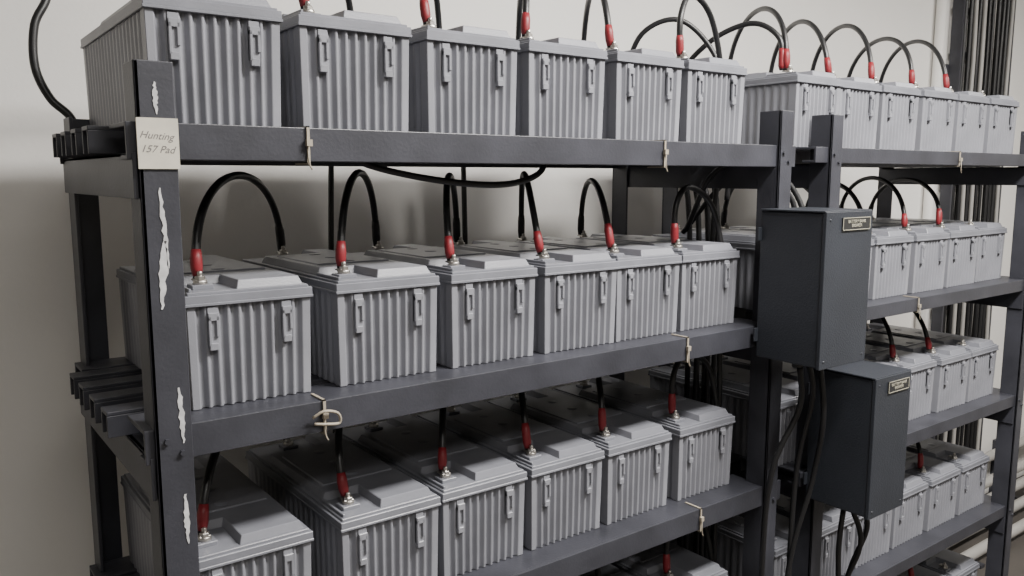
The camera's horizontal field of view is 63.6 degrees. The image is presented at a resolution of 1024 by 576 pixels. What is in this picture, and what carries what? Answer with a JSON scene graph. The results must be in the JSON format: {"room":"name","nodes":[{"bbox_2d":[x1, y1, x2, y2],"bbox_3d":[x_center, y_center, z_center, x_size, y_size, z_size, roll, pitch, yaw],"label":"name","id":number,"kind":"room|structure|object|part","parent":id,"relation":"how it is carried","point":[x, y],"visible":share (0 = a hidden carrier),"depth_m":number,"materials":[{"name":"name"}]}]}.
{"room":"battery room","nodes":[
{"label":"battery room","id":0,"kind":"room"},
{"bbox_2d":[0,0,1023,575],"bbox_3d":[0.558,-0.167,2.837,7.910,2.961,0.113,-6,10,-36],"label":"wall","id":1,"kind":"structure","parent":0,"point":[46,529],"depth_m":1.91,"materials":[{"name":"paint"}]},
{"bbox_2d":[915,0,946,328],"bbox_3d":[1.864,-0.288,3.706,0.040,2.946,0.041,-6,10,-36],"label":"conduit","id":2,"kind":"object","parent":1,"relation":"attached to","point":[941,5],"visible":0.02,"depth_m":3.60,"materials":[{"name":"metal"}]},
{"bbox_2d":[931,0,1015,450],"bbox_3d":[2.180,-0.313,3.917,0.558,2.949,0.090,-6,10,-36],"label":"pipes","id":3,"kind":"object","parent":1,"relation":"attached to","point":[987,50],"visible":0.3,"depth_m":3.83,"materials":[{"name":"metal"}]},
{"bbox_2d":[948,475,1023,575],"bbox_3d":[1.867,1.590,1.314,7.910,0.113,4.475,-6,10,-36],"label":"floor","id":4,"kind":"structure","parent":0,"point":[1016,562],"depth_m":3.80,"materials":[{"name":"concrete"}]},
{"bbox_2d":[328,166,467,432],"bbox_3d":[-0.247,0.531,1.930,0.358,1.797,0.012,-6,10,-36],"label":"cables","id":5,"kind":"object","parent":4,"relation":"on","point":[330,168],"visible":0.16,"depth_m":1.74,"materials":[{"name":"black rubber"}]},
{"bbox_2d":[52,59,795,575],"bbox_3d":[-0.079,0.558,1.685,1.365,1.833,0.528,-6,10,-36],"label":"rack","id":6,"kind":"object","parent":4,"relation":"on","point":[145,419],"visible":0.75,"depth_m":1.30,"materials":[{"name":"metal"}]},
{"bbox_2d":[28,0,75,118],"bbox_3d":[-0.777,0.305,1.494,0.079,2.362,0.077,-6,10,-36],"label":"cable","id":7,"kind":"object","parent":6,"relation":"attached to","point":[43,5],"visible":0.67,"depth_m":1.37,"materials":[{"name":"black rubber"}]},
{"bbox_2d":[80,0,282,126],"bbox_3d":[-0.513,-0.330,1.253,0.182,0.186,0.429,-6,10,-36],"label":"battery","id":8,"kind":"object","parent":6,"relation":"on","point":[224,55],"visible":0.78,"depth_m":1.10,"materials":[{"name":"grey plastic"}]},
{"bbox_2d":[116,255,312,410],"bbox_3d":[-0.490,0.046,1.328,0.182,0.186,0.429,-6,10,-36],"label":"battery","id":9,"kind":"object","parent":6,"relation":"on","point":[248,325],"visible":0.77,"depth_m":1.17,"materials":[{"name":"grey plastic"}]},
{"bbox_2d":[190,171,285,278],"bbox_3d":[-0.442,-0.116,1.356,0.017,0.150,0.436,0,8,0],"label":"jumper cable","id":10,"kind":"object","parent":9,"relation":"attached to","point":[196,262],"visible":0.98,"depth_m":1.23,"materials":[{"name":"black rubber"}]},
{"bbox_2d":[120,454,313,575],"bbox_3d":[-0.498,0.414,1.364,0.182,0.186,0.429,-6,10,-36],"label":"battery","id":11,"kind":"object","parent":6,"relation":"on","point":[248,532],"visible":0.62,"depth_m":1.25,"materials":[{"name":"grey plastic"}]},
{"bbox_2d":[197,439,284,532],"bbox_3d":[-0.444,0.251,1.396,0.017,0.152,0.440,0,8,1],"label":"jumper cable","id":12,"kind":"object","parent":11,"relation":"attached to","point":[203,507],"visible":0.28,"depth_m":1.20,"materials":[{"name":"black rubber"}]},
{"bbox_2d":[295,126,312,169],"bbox_3d":[-0.287,-0.192,1.136,0.008,0.059,0.050,-6,10,-36],"label":"tie","id":13,"kind":"object","parent":6,"relation":"attached to","point":[308,142],"visible":0.97,"depth_m":1.12,"materials":[{"name":"beige plastic"}]},
{"bbox_2d":[311,393,341,439],"bbox_3d":[-0.268,0.187,1.192,0.042,0.059,0.056,-2,8,-15],"label":"tie","id":14,"kind":"object","parent":6,"relation":"attached to","point":[325,413],"visible":0.99,"depth_m":1.18,"materials":[{"name":"beige"}]},
{"bbox_2d":[241,246,439,386],"bbox_3d":[-0.317,0.029,1.454,0.182,0.186,0.429,-6,10,-37],"label":"battery","id":15,"kind":"object","parent":6,"relation":"on","point":[372,318],"visible":0.76,"depth_m":1.30,"materials":[{"name":"grey plastic"}]},
{"bbox_2d":[335,169,379,267],"bbox_3d":[-0.272,-0.135,1.478,0.016,0.155,0.426,0,8,-2],"label":"jumper cable","id":16,"kind":"object","parent":15,"relation":"attached to","point":[340,251],"visible":0.99,"depth_m":1.34,"materials":[{"name":"black rubber"}]},
{"bbox_2d":[245,430,440,575],"bbox_3d":[-0.318,0.396,1.497,0.182,0.186,0.429,-6,10,-37],"label":"battery","id":17,"kind":"object","parent":6,"relation":"on","point":[386,524],"visible":0.91,"depth_m":1.36,"materials":[{"name":"grey plastic"}]},
{"bbox_2d":[335,422,369,497],"bbox_3d":[-0.289,0.236,1.520,0.030,0.148,0.426,-1,8,-4],"label":"jumper cable","id":18,"kind":"object","parent":17,"relation":"attached to","point":[342,482],"visible":0.29,"depth_m":1.32,"materials":[{"name":"black rubber"}]},
{"bbox_2d":[280,1,411,131],"bbox_3d":[-0.351,-0.347,1.377,0.182,0.186,0.429,-6,10,-36],"label":"battery","id":19,"kind":"object","parent":6,"relation":"on","point":[345,69],"visible":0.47,"depth_m":1.21,"materials":[{"name":"grey plastic"}]},
{"bbox_2d":[298,0,353,10],"bbox_3d":[-0.310,-0.512,1.403,0.021,0.158,0.428,0,8,-1],"label":"jumper cable","id":20,"kind":"object","parent":19,"relation":"attached to","point":[349,5],"visible":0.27,"depth_m":1.57,"materials":[{"name":"black rubber"}]},
{"bbox_2d":[334,415,527,575],"bbox_3d":[-0.172,0.381,1.614,0.182,0.186,0.429,-6,10,-37],"label":"battery","id":21,"kind":"object","parent":6,"relation":"on","point":[480,491],"visible":0.7,"depth_m":1.47,"materials":[{"name":"grey plastic"}]},
{"bbox_2d":[438,407,446,470],"bbox_3d":[-0.133,0.221,1.637,0.016,0.148,0.421,0,8,-3],"label":"jumper cable","id":22,"kind":"object","parent":21,"relation":"attached to","point":[442,453],"visible":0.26,"depth_m":1.45,"materials":[{"name":"black rubber"}]},
{"bbox_2d":[354,241,537,368],"bbox_3d":[-0.154,0.013,1.573,0.182,0.186,0.429,-6,10,-37],"label":"battery","id":23,"kind":"object","parent":6,"relation":"on","point":[485,302],"visible":0.64,"depth_m":1.41,"materials":[{"name":"grey plastic"}]},
{"bbox_2d":[443,172,459,260],"bbox_3d":[-0.116,-0.148,1.595,0.023,0.150,0.420,0,8,-2],"label":"jumper cable","id":24,"kind":"object","parent":23,"relation":"attached to","point":[448,241],"visible":0.85,"depth_m":1.45,"materials":[{"name":"black rubber"}]},
{"bbox_2d":[353,162,546,187],"bbox_3d":[-0.083,-0.204,1.417,0.460,0.064,0.082,-6,10,-39],"label":"cable","id":25,"kind":"object","parent":6,"relation":"attached to","point":[410,175],"visible":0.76,"depth_m":1.36,"materials":[{"name":"black rubber"}]},
{"bbox_2d":[408,17,519,134],"bbox_3d":[-0.186,-0.363,1.499,0.182,0.186,0.429,-6,10,-36],"label":"battery","id":26,"kind":"object","parent":6,"relation":"on","point":[462,79],"visible":0.49,"depth_m":1.33,"materials":[{"name":"grey plastic"}]},
{"bbox_2d":[419,0,441,28],"bbox_3d":[-0.149,-0.533,1.520,0.026,0.167,0.420,0,8,-2],"label":"jumper cable","id":27,"kind":"object","parent":26,"relation":"attached to","point":[424,6],"visible":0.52,"depth_m":1.33,"materials":[{"name":"black rubber"}]},
{"bbox_2d":[414,400,604,550],"bbox_3d":[-0.019,0.365,1.728,0.182,0.186,0.429,-6,10,-36],"label":"battery","id":28,"kind":"object","parent":6,"relation":"on","point":[562,493],"visible":0.71,"depth_m":1.59,"materials":[{"name":"grey plastic"}]},
{"bbox_2d":[519,392,530,449],"bbox_3d":[0.016,0.209,1.750,0.024,0.139,0.420,0,8,-3],"label":"jumper cable","id":29,"kind":"object","parent":28,"relation":"attached to","point":[526,437],"visible":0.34,"depth_m":1.56,"materials":[{"name":"black rubber"}]},
{"bbox_2d":[454,237,619,353],"bbox_3d":[0.005,-0.002,1.687,0.182,0.186,0.429,-6,10,-36],"label":"battery","id":30,"kind":"object","parent":6,"relation":"on","point":[575,289],"visible":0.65,"depth_m":1.52,"materials":[{"name":"grey plastic"}]},
{"bbox_2d":[518,171,543,253],"bbox_3d":[0.031,-0.164,1.704,0.029,0.154,0.415,-1,8,-4],"label":"jumper cable","id":31,"kind":"object","parent":30,"relation":"attached to","point":[538,241],"visible":0.85,"depth_m":1.55,"materials":[{"name":"black rubber"}]},
{"bbox_2d":[515,30,607,138],"bbox_3d":[-0.027,-0.379,1.613,0.182,0.186,0.429,-6,10,-36],"label":"battery","id":32,"kind":"object","parent":6,"relation":"on","point":[560,81],"visible":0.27,"depth_m":1.44,"materials":[{"name":"grey plastic"}]},
{"bbox_2d":[516,0,529,39],"bbox_3d":[0.019,-0.542,1.638,0.018,0.153,0.429,0,8,-1],"label":"jumper cable","id":33,"kind":"object","parent":32,"relation":"attached to","point":[522,17],"visible":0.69,"depth_m":1.44,"materials":[{"name":"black rubber"}]},
{"bbox_2d":[487,388,671,524],"bbox_3d":[0.133,0.350,1.839,0.182,0.186,0.429,-6,10,-37],"label":"battery","id":34,"kind":"object","parent":6,"relation":"on","point":[634,476],"visible":0.59,"depth_m":1.70,"materials":[{"name":"grey plastic"}]},
{"bbox_2d":[580,377,605,431],"bbox_3d":[0.178,0.197,1.865,0.016,0.133,0.429,0,8,-1],"label":"jumper cable","id":35,"kind":"object","parent":34,"relation":"attached to","point":[601,410],"visible":0.34,"depth_m":1.67,"materials":[{"name":"black rubber"}]},
{"bbox_2d":[515,234,681,341],"bbox_3d":[0.144,-0.017,1.793,0.182,0.186,0.429,-6,10,-37],"label":"battery","id":36,"kind":"object","parent":6,"relation":"on","point":[647,278],"visible":0.52,"depth_m":1.64,"materials":[{"name":"grey plastic"}]},
{"bbox_2d":[578,178,613,248],"bbox_3d":[0.178,-0.172,1.815,0.024,0.140,0.420,-1,8,-4],"label":"jumper cable","id":37,"kind":"object","parent":36,"relation":"attached to","point":[608,230],"visible":1,"depth_m":1.68,"materials":[{"name":"black rubber"}]},
{"bbox_2d":[579,564,631,575],"bbox_3d":[0.139,0.713,1.890,0.182,0.186,0.429,-6,10,-37],"label":"battery","id":38,"kind":"object","parent":6,"relation":"on","point":[607,570],"visible":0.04,"depth_m":1.84,"materials":[{"name":"grey plastic"}]},
{"bbox_2d":[595,568,600,575],"bbox_3d":[0.174,0.559,1.916,0.027,0.135,0.430,0,8,-2],"label":"jumper cable","id":39,"kind":"object","parent":38,"relation":"attached to","point":[597,571],"visible":0.02,"depth_m":1.72,"materials":[{"name":"black rubber"}]},
{"bbox_2d":[602,41,684,141],"bbox_3d":[0.137,-0.395,1.734,0.182,0.186,0.429,-6,10,-36],"label":"battery","id":40,"kind":"object","parent":6,"relation":"on","point":[642,86],"visible":0.34,"depth_m":1.56,"materials":[{"name":"grey plastic"}]},
{"bbox_2d":[581,0,613,47],"bbox_3d":[0.173,-0.559,1.756,0.024,0.156,0.425,0,8,-3],"label":"jumper cable","id":41,"kind":"object","parent":40,"relation":"attached to","point":[609,36],"visible":0.67,"depth_m":1.56,"materials":[{"name":"black rubber"}]},
{"bbox_2d":[552,376,735,500],"bbox_3d":[0.298,0.334,1.960,0.182,0.186,0.429,-6,10,-36],"label":"battery","id":42,"kind":"object","parent":6,"relation":"on","point":[699,459],"visible":0.62,"depth_m":1.82,"materials":[{"name":"grey plastic"}]},
{"bbox_2d":[668,357,718,562],"bbox_3d":[0.418,0.754,1.916,0.043,1.247,0.202,7,10,41],"label":"jumper cable","id":43,"kind":"object","parent":42,"relation":"attached to","point":[671,397],"visible":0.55,"depth_m":1.88,"materials":[{"name":"black rubber"}]},
{"bbox_2d":[647,140,668,171],"bbox_3d":[0.275,-0.249,1.554,0.008,0.059,0.050,-6,10,-36],"label":"tie","id":44,"kind":"object","parent":6,"relation":"attached to","point":[665,151],"visible":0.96,"depth_m":1.54,"materials":[{"name":"beige plastic"}]},
{"bbox_2d":[577,230,739,330],"bbox_3d":[0.293,-0.032,1.905,0.182,0.186,0.429,-6,10,-36],"label":"battery","id":45,"kind":"object","parent":6,"relation":"on","point":[707,270],"visible":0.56,"depth_m":1.75,"materials":[{"name":"grey plastic"}]},
{"bbox_2d":[611,542,727,575],"bbox_3d":[0.294,0.696,2.011,0.182,0.186,0.429,-6,10,-37],"label":"battery","id":46,"kind":"object","parent":6,"relation":"on","point":[649,562],"visible":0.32,"depth_m":1.89,"materials":[{"name":"grey plastic"}]},
{"bbox_2d":[663,526,713,573],"bbox_3d":[0.416,0.935,1.941,0.043,0.881,0.202,7,10,42],"label":"jumper cable","id":47,"kind":"object","parent":46,"relation":"attached to","point":[666,556],"visible":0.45,"depth_m":1.84,"materials":[{"name":"black rubber"}]},
{"bbox_2d":[671,334,690,366],"bbox_3d":[0.338,0.125,1.652,0.008,0.059,0.050,-6,10,-36],"label":"tie","id":48,"kind":"object","parent":6,"relation":"attached to","point":[688,348],"visible":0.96,"depth_m":1.64,"materials":[{"name":"beige plastic"}]},
{"bbox_2d":[685,502,703,535],"bbox_3d":[0.383,0.486,1.735,0.008,0.059,0.050,-6,10,-36],"label":"tie","id":49,"kind":"object","parent":6,"relation":"attached to","point":[701,519],"visible":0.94,"depth_m":1.72,"materials":[{"name":"beige"}]},
{"bbox_2d":[670,184,723,542],"bbox_3d":[0.415,0.574,1.889,0.043,1.611,0.210,7,10,41],"label":"jumper cable","id":50,"kind":"object","parent":6,"relation":"attached to","point":[674,230],"visible":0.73,"depth_m":1.81,"materials":[{"name":"black rubber"}]},
{"bbox_2d":[677,188,719,558],"bbox_3d":[0.447,0.518,2.125,0.089,1.783,0.160,-6,10,-36],"label":"cable bundle","id":51,"kind":"object","parent":6,"relation":"attached to","point":[686,543],"visible":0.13,"depth_m":2.04,"materials":[{"name":"black rubber"}]},
{"bbox_2d":[676,51,747,143],"bbox_3d":[0.294,-0.411,1.850,0.182,0.186,0.429,-6,10,-36],"label":"battery","id":52,"kind":"object","parent":6,"relation":"on","point":[712,89],"visible":0.27,"depth_m":1.68,"materials":[{"name":"grey plastic"}]},
{"bbox_2d":[630,17,729,199],"bbox_3d":[0.394,-0.429,1.990,0.277,0.432,0.048,3,8,20],"label":"jumper cable","id":53,"kind":"object","parent":52,"relation":"attached to","point":[687,23],"visible":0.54,"depth_m":1.96,"materials":[{"name":"black rubber"}]},
{"bbox_2d":[676,0,722,556],"bbox_3d":[0.417,0.371,1.899,0.040,2.009,0.275,5,9,31],"label":"jumper cable","id":54,"kind":"object","parent":52,"relation":"attached to","point":[679,34],"visible":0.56,"depth_m":1.81,"materials":[{"name":"black rubber"}]},
{"bbox_2d":[681,166,826,575],"bbox_3d":[0.542,0.567,1.960,0.183,1.719,0.384,-6,10,-36],"label":"cables","id":55,"kind":"object","parent":6,"relation":"attached to","point":[793,535],"visible":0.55,"depth_m":1.82,"materials":[{"name":"black rubber"}]},
{"bbox_2d":[753,207,872,370],"bbox_3d":[0.631,-0.001,1.728,0.184,0.328,0.157,-6,10,-36],"label":"enclosure","id":56,"kind":"object","parent":6,"relation":"attached to","point":[814,266],"visible":1,"depth_m":1.67,"materials":[{"name":"paint"}]},
{"bbox_3d":[0.694,-0.130,1.661,0.099,0.025,0.003,-6,10,-36],"label":"name plate","id":57,"kind":"part","parent":56,"relation":"part of","materials":[{"name":"black"}]},
{"bbox_2d":[658,114,1023,575],"bbox_3d":[1.002,0.449,2.489,1.227,1.833,0.528,-6,10,-36],"label":"rack","id":58,"kind":"object","parent":4,"relation":"on","point":[817,168],"visible":0.27,"depth_m":2.38,"materials":[{"name":"metal"}]},
{"bbox_2d":[652,225,755,309],"bbox_3d":[0.571,-0.060,2.117,0.182,0.186,0.429,-6,10,-37],"label":"battery","id":59,"kind":"object","parent":58,"relation":"on","point":[743,241],"visible":0.2,"depth_m":2.00,"materials":[{"name":"grey plastic"}]},
{"bbox_2d":[721,189,733,226],"bbox_3d":[0.610,-0.219,2.137,0.016,0.145,0.413,0,8,-3],"label":"jumper cable","id":60,"kind":"object","parent":59,"relation":"attached to","point":[726,202],"visible":0.24,"depth_m":2.32,"materials":[{"name":"black rubber"}]},
{"bbox_2d":[648,359,798,465],"bbox_3d":[0.575,0.306,2.169,0.182,0.186,0.429,-6,10,-36],"label":"battery","id":61,"kind":"object","parent":58,"relation":"on","point":[736,381],"visible":0.34,"depth_m":2.06,"materials":[{"name":"grey plastic"}]},
{"bbox_2d":[670,513,788,575],"bbox_3d":[0.579,0.669,2.215,0.182,0.186,0.429,-6,10,-36],"label":"battery","id":62,"kind":"object","parent":58,"relation":"on","point":[730,534],"visible":0.13,"depth_m":2.09,"materials":[{"name":"grey plastic"}]},
{"bbox_2d":[710,355,797,380],"bbox_3d":[0.725,0.290,2.281,0.182,0.186,0.429,-6,10,-37],"label":"battery","id":63,"kind":"object","parent":58,"relation":"on","point":[789,372],"visible":0.06,"depth_m":2.26,"materials":[{"name":"grey plastic"}]},
{"bbox_2d":[741,65,842,146],"bbox_3d":[0.579,-0.440,2.064,0.182,0.186,0.429,-6,10,-37],"label":"battery","id":64,"kind":"object","parent":58,"relation":"on","point":[808,94],"visible":0.45,"depth_m":1.90,"materials":[{"name":"grey plastic"}]},
{"bbox_2d":[689,21,783,70],"bbox_3d":[0.517,-0.478,1.975,0.267,0.306,0.027,5,9,32],"label":"jumper cable","id":65,"kind":"object","parent":64,"relation":"attached to","point":[767,27],"visible":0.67,"depth_m":1.93,"materials":[{"name":"black rubber"}]},
{"bbox_2d":[728,6,789,69],"bbox_3d":[0.615,-0.615,2.085,0.016,0.176,0.426,-1,8,-4],"label":"jumper cable","id":66,"kind":"object","parent":64,"relation":"attached to","point":[786,57],"visible":0.73,"depth_m":1.95,"materials":[{"name":"black rubber"}]},
{"bbox_2d":[721,223,874,290],"bbox_3d":[0.724,-0.075,2.224,0.182,0.186,0.429,-6,10,-36],"label":"battery","id":67,"kind":"object","parent":58,"relation":"on","point":[746,228],"visible":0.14,"depth_m":2.24,"materials":[{"name":"grey plastic"}]},
{"bbox_2d":[776,494,855,575],"bbox_3d":[0.723,0.654,2.321,0.182,0.186,0.429,-6,10,-37],"label":"battery","id":68,"kind":"object","parent":58,"relation":"on","point":[831,514],"visible":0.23,"depth_m":2.17,"materials":[{"name":"grey plastic"}]},
{"bbox_2d":[831,71,881,148],"bbox_3d":[0.723,-0.455,2.180,0.182,0.186,0.429,-6,10,-36],"label":"battery","id":69,"kind":"object","parent":58,"relation":"on","point":[859,97],"visible":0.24,"depth_m":2.02,"materials":[{"name":"grey plastic"}]},
{"bbox_2d":[769,19,831,72],"bbox_3d":[0.754,-0.624,2.196,0.028,0.166,0.415,0,8,-3],"label":"jumper cable","id":70,"kind":"object","parent":69,"relation":"attached to","point":[827,62],"visible":0.71,"depth_m":2.05,"materials":[{"name":"black rubber"}]},
{"bbox_2d":[803,360,910,519],"bbox_3d":[0.793,0.344,1.893,0.165,0.330,0.163,-6,10,-36],"label":"enclosure","id":71,"kind":"object","parent":58,"relation":"attached to","point":[861,470],"visible":0.98,"depth_m":1.84,"materials":[{"name":"paint"}]},
{"bbox_2d":[835,510,869,575],"bbox_3d":[0.788,0.961,2.009,0.132,0.926,0.081,-6,10,-36],"label":"cables","id":72,"kind":"object","parent":71,"relation":"attached to","point":[862,535],"visible":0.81,"depth_m":1.93,"materials":[{"name":"black rubber"}]},
{"bbox_3d":[0.854,0.214,1.822,0.086,0.025,0.003,-6,10,-36],"label":"name plate","id":73,"kind":"part","parent":71,"relation":"part of","materials":[{"name":"black"}]},
{"bbox_2d":[853,509,892,568],"bbox_3d":[0.874,0.639,2.436,0.182,0.186,0.429,-6,10,-36],"label":"battery","id":74,"kind":"object","parent":58,"relation":"on","point":[877,542],"visible":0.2,"depth_m":2.28,"materials":[{"name":"grey plastic"}]},
{"bbox_2d":[864,359,897,366],"bbox_3d":[0.879,0.276,2.390,0.182,0.186,0.429,-6,10,-36],"label":"battery","id":75,"kind":"object","parent":58,"relation":"on","point":[864,359],"visible":0.02,"depth_m":2.29,"materials":[{"name":"grey plastic"}]},
{"bbox_2d":[868,228,913,299],"bbox_3d":[0.881,-0.091,2.341,0.182,0.186,0.429,-6,10,-36],"label":"battery","id":76,"kind":"object","parent":58,"relation":"on","point":[891,251],"visible":0.28,"depth_m":2.17,"materials":[{"name":"grey plastic"}]},
{"bbox_2d":[805,183,862,208],"bbox_3d":[0.916,-0.241,2.364,0.026,0.130,0.422,0,8,-2],"label":"jumper cable","id":77,"kind":"object","parent":76,"relation":"attached to","point":[848,190],"visible":0.23,"depth_m":2.21,"materials":[{"name":"black rubber"}]},
{"bbox_2d":[874,77,921,149],"bbox_3d":[0.874,-0.470,2.286,0.182,0.186,0.429,-6,10,-36],"label":"battery","id":78,"kind":"object","parent":58,"relation":"on","point":[898,101],"visible":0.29,"depth_m":2.12,"materials":[{"name":"grey plastic"}]},
{"bbox_2d":[810,23,874,78],"bbox_3d":[0.914,-0.645,2.306,0.016,0.177,0.420,0,8,-2],"label":"jumper cable","id":79,"kind":"object","parent":78,"relation":"attached to","point":[871,69],"visible":0.74,"depth_m":2.18,"materials":[{"name":"black rubber"}]},
{"bbox_2d":[864,344,936,420],"bbox_3d":[1.029,0.260,2.509,0.182,0.186,0.429,-6,10,-37],"label":"battery","id":80,"kind":"object","parent":58,"relation":"on","point":[922,367],"visible":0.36,"depth_m":2.36,"materials":[{"name":"grey plastic"}]},
{"bbox_2d":[880,317,895,358],"bbox_3d":[1.072,0.103,2.529,0.018,0.141,0.417,0,8,-2],"label":"jumper cable","id":81,"kind":"object","parent":80,"relation":"attached to","point":[892,350],"visible":0.3,"depth_m":2.34,"materials":[{"name":"black rubber"}]},
{"bbox_2d":[889,473,928,548],"bbox_3d":[1.027,0.623,2.552,0.182,0.186,0.429,-6,10,-37],"label":"battery","id":82,"kind":"object","parent":58,"relation":"on","point":[907,519],"visible":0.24,"depth_m":2.39,"materials":[{"name":"grey plastic"}]},
{"bbox_2d":[872,223,949,293],"bbox_3d":[1.038,-0.106,2.455,0.182,0.186,0.429,-6,10,-36],"label":"battery","id":83,"kind":"object","parent":58,"relation":"on","point":[929,246],"visible":0.31,"depth_m":2.29,"materials":[{"name":"grey plastic"}]},
{"bbox_2d":[839,176,907,227],"bbox_3d":[1.078,-0.265,2.479,0.016,0.144,0.425,0,8,-3],"label":"jumper cable","id":84,"kind":"object","parent":83,"relation":"attached to","point":[904,219],"visible":0.85,"depth_m":2.36,"materials":[{"name":"black rubber"}]},
{"bbox_2d":[903,295,921,319],"bbox_3d":[1.061,0.052,2.190,0.008,0.059,0.050,-6,10,-36],"label":"tie","id":85,"kind":"object","parent":58,"relation":"attached to","point":[919,305],"visible":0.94,"depth_m":2.17,"materials":[{"name":"beige plastic"}]},
{"bbox_2d":[865,332,971,412],"bbox_3d":[1.190,0.245,2.619,0.182,0.186,0.429,-6,10,-36],"label":"battery","id":86,"kind":"object","parent":58,"relation":"on","point":[951,370],"visible":0.41,"depth_m":2.47,"materials":[{"name":"grey plastic"}]},
{"bbox_2d":[866,311,931,349],"bbox_3d":[1.223,0.088,2.640,0.025,0.141,0.419,0,8,-3],"label":"jumper cable","id":87,"kind":"object","parent":86,"relation":"attached to","point":[928,343],"visible":0.24,"depth_m":2.45,"materials":[{"name":"black rubber"}]},
{"bbox_2d":[897,565,945,575],"bbox_3d":[1.188,0.970,2.719,0.182,0.186,0.429,-6,10,-36],"label":"battery","id":88,"kind":"object","parent":58,"relation":"on","point":[918,570],"visible":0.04,"depth_m":2.62,"materials":[{"name":"grey plastic"}]},
{"bbox_2d":[908,567,914,575],"bbox_3d":[1.225,0.816,2.745,0.019,0.135,0.424,0,8,-3],"label":"jumper cable","id":89,"kind":"object","parent":88,"relation":"attached to","point":[911,570],"visible":0.11,"depth_m":2.55,"materials":[{"name":"black rubber"}]},
{"bbox_2d":[872,220,980,287],"bbox_3d":[1.192,-0.122,2.572,0.182,0.186,0.429,-6,10,-37],"label":"battery","id":90,"kind":"object","parent":58,"relation":"on","point":[961,253],"visible":0.38,"depth_m":2.41,"materials":[{"name":"grey plastic"}]},
{"bbox_2d":[868,177,941,224],"bbox_3d":[1.232,-0.278,2.597,0.018,0.139,0.428,0,8,-3],"label":"jumper cable","id":91,"kind":"object","parent":90,"relation":"attached to","point":[926,186],"visible":0.89,"depth_m":2.49,"materials":[{"name":"black rubber"}]},
{"bbox_2d":[866,323,998,401],"bbox_3d":[1.339,0.230,2.730,0.182,0.186,0.429,-6,10,-37],"label":"battery","id":92,"kind":"object","parent":58,"relation":"on","point":[980,379],"visible":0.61,"depth_m":2.59,"materials":[{"name":"grey plastic"}]},
{"bbox_2d":[905,451,960,531],"bbox_3d":[1.184,0.608,2.667,0.182,0.186,0.429,-6,10,-37],"label":"battery","id":93,"kind":"object","parent":58,"relation":"on","point":[941,477],"visible":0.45,"depth_m":2.51,"materials":[{"name":"grey plastic"}]},
{"bbox_2d":[916,442,923,468],"bbox_3d":[1.228,0.455,2.692,0.018,0.132,0.425,0,8,-2],"label":"jumper cable","id":94,"kind":"object","parent":93,"relation":"attached to","point":[920,462],"visible":0.25,"depth_m":2.49,"materials":[{"name":"black rubber"}]},
{"bbox_2d":[913,82,957,150],"bbox_3d":[1.031,-0.485,2.399,0.182,0.186,0.429,-6,10,-36],"label":"battery","id":95,"kind":"object","parent":58,"relation":"on","point":[936,106],"visible":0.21,"depth_m":2.23,"materials":[{"name":"grey plastic"}]},
{"bbox_2d":[847,36,914,83],"bbox_3d":[1.071,-0.651,2.422,0.019,0.158,0.428,0,8,-2],"label":"jumper cable","id":96,"kind":"object","parent":95,"relation":"attached to","point":[911,76],"visible":0.67,"depth_m":2.29,"materials":[{"name":"black rubber"}]},
{"bbox_2d":[872,215,1006,281],"bbox_3d":[1.342,-0.138,2.691,0.182,0.186,0.429,-6,10,-36],"label":"battery","id":97,"kind":"object","parent":58,"relation":"on","point":[990,247],"visible":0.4,"depth_m":2.54,"materials":[{"name":"grey plastic"}]},
{"bbox_2d":[906,438,989,515],"bbox_3d":[1.342,0.592,2.785,0.182,0.186,0.429,-6,10,-37],"label":"battery","id":98,"kind":"object","parent":58,"relation":"on","point":[973,463],"visible":0.4,"depth_m":2.64,"materials":[{"name":"grey plastic"}]},
{"bbox_2d":[917,549,979,575],"bbox_3d":[1.339,0.954,2.837,0.182,0.186,0.429,-6,10,-37],"label":"battery","id":99,"kind":"object","parent":58,"relation":"on","point":[946,562],"visible":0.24,"depth_m":2.69,"materials":[{"name":"grey plastic"}]},
{"bbox_2d":[943,151,962,172],"bbox_3d":[1.197,-0.341,2.239,0.008,0.059,0.050,-6,10,-36],"label":"tie","id":100,"kind":"object","parent":58,"relation":"attached to","point":[960,158],"visible":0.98,"depth_m":2.22,"materials":[{"name":"beige plastic"}]},
{"bbox_2d":[949,87,989,152],"bbox_3d":[1.186,-0.501,2.517,0.182,0.186,0.429,-6,10,-37],"label":"battery","id":101,"kind":"object","parent":58,"relation":"on","point":[970,107],"visible":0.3,"depth_m":2.35,"materials":[{"name":"grey plastic"}]},
{"bbox_2d":[879,39,949,87],"bbox_3d":[1.225,-0.673,2.538,0.022,0.172,0.421,0,8,-3],"label":"jumper cable","id":102,"kind":"object","parent":101,"relation":"attached to","point":[932,47],"visible":0.74,"depth_m":2.43,"materials":[{"name":"black rubber"}]},
{"bbox_2d":[981,91,1019,153],"bbox_3d":[1.344,-0.516,2.631,0.182,0.186,0.429,-6,10,-36],"label":"battery","id":103,"kind":"object","parent":58,"relation":"on","point":[1001,115],"visible":0.17,"depth_m":2.46,"materials":[{"name":"grey plastic"}]},
{"bbox_2d":[946,436,1023,568],"bbox_3d":[2.606,0.990,4.230,2.938,0.294,0.384,-6,10,-36],"label":"conduit","id":104,"kind":"object","parent":4,"relation":"on","point":[979,549],"visible":0.12,"depth_m":4.07,"materials":[{"name":"metal"}]}
]}

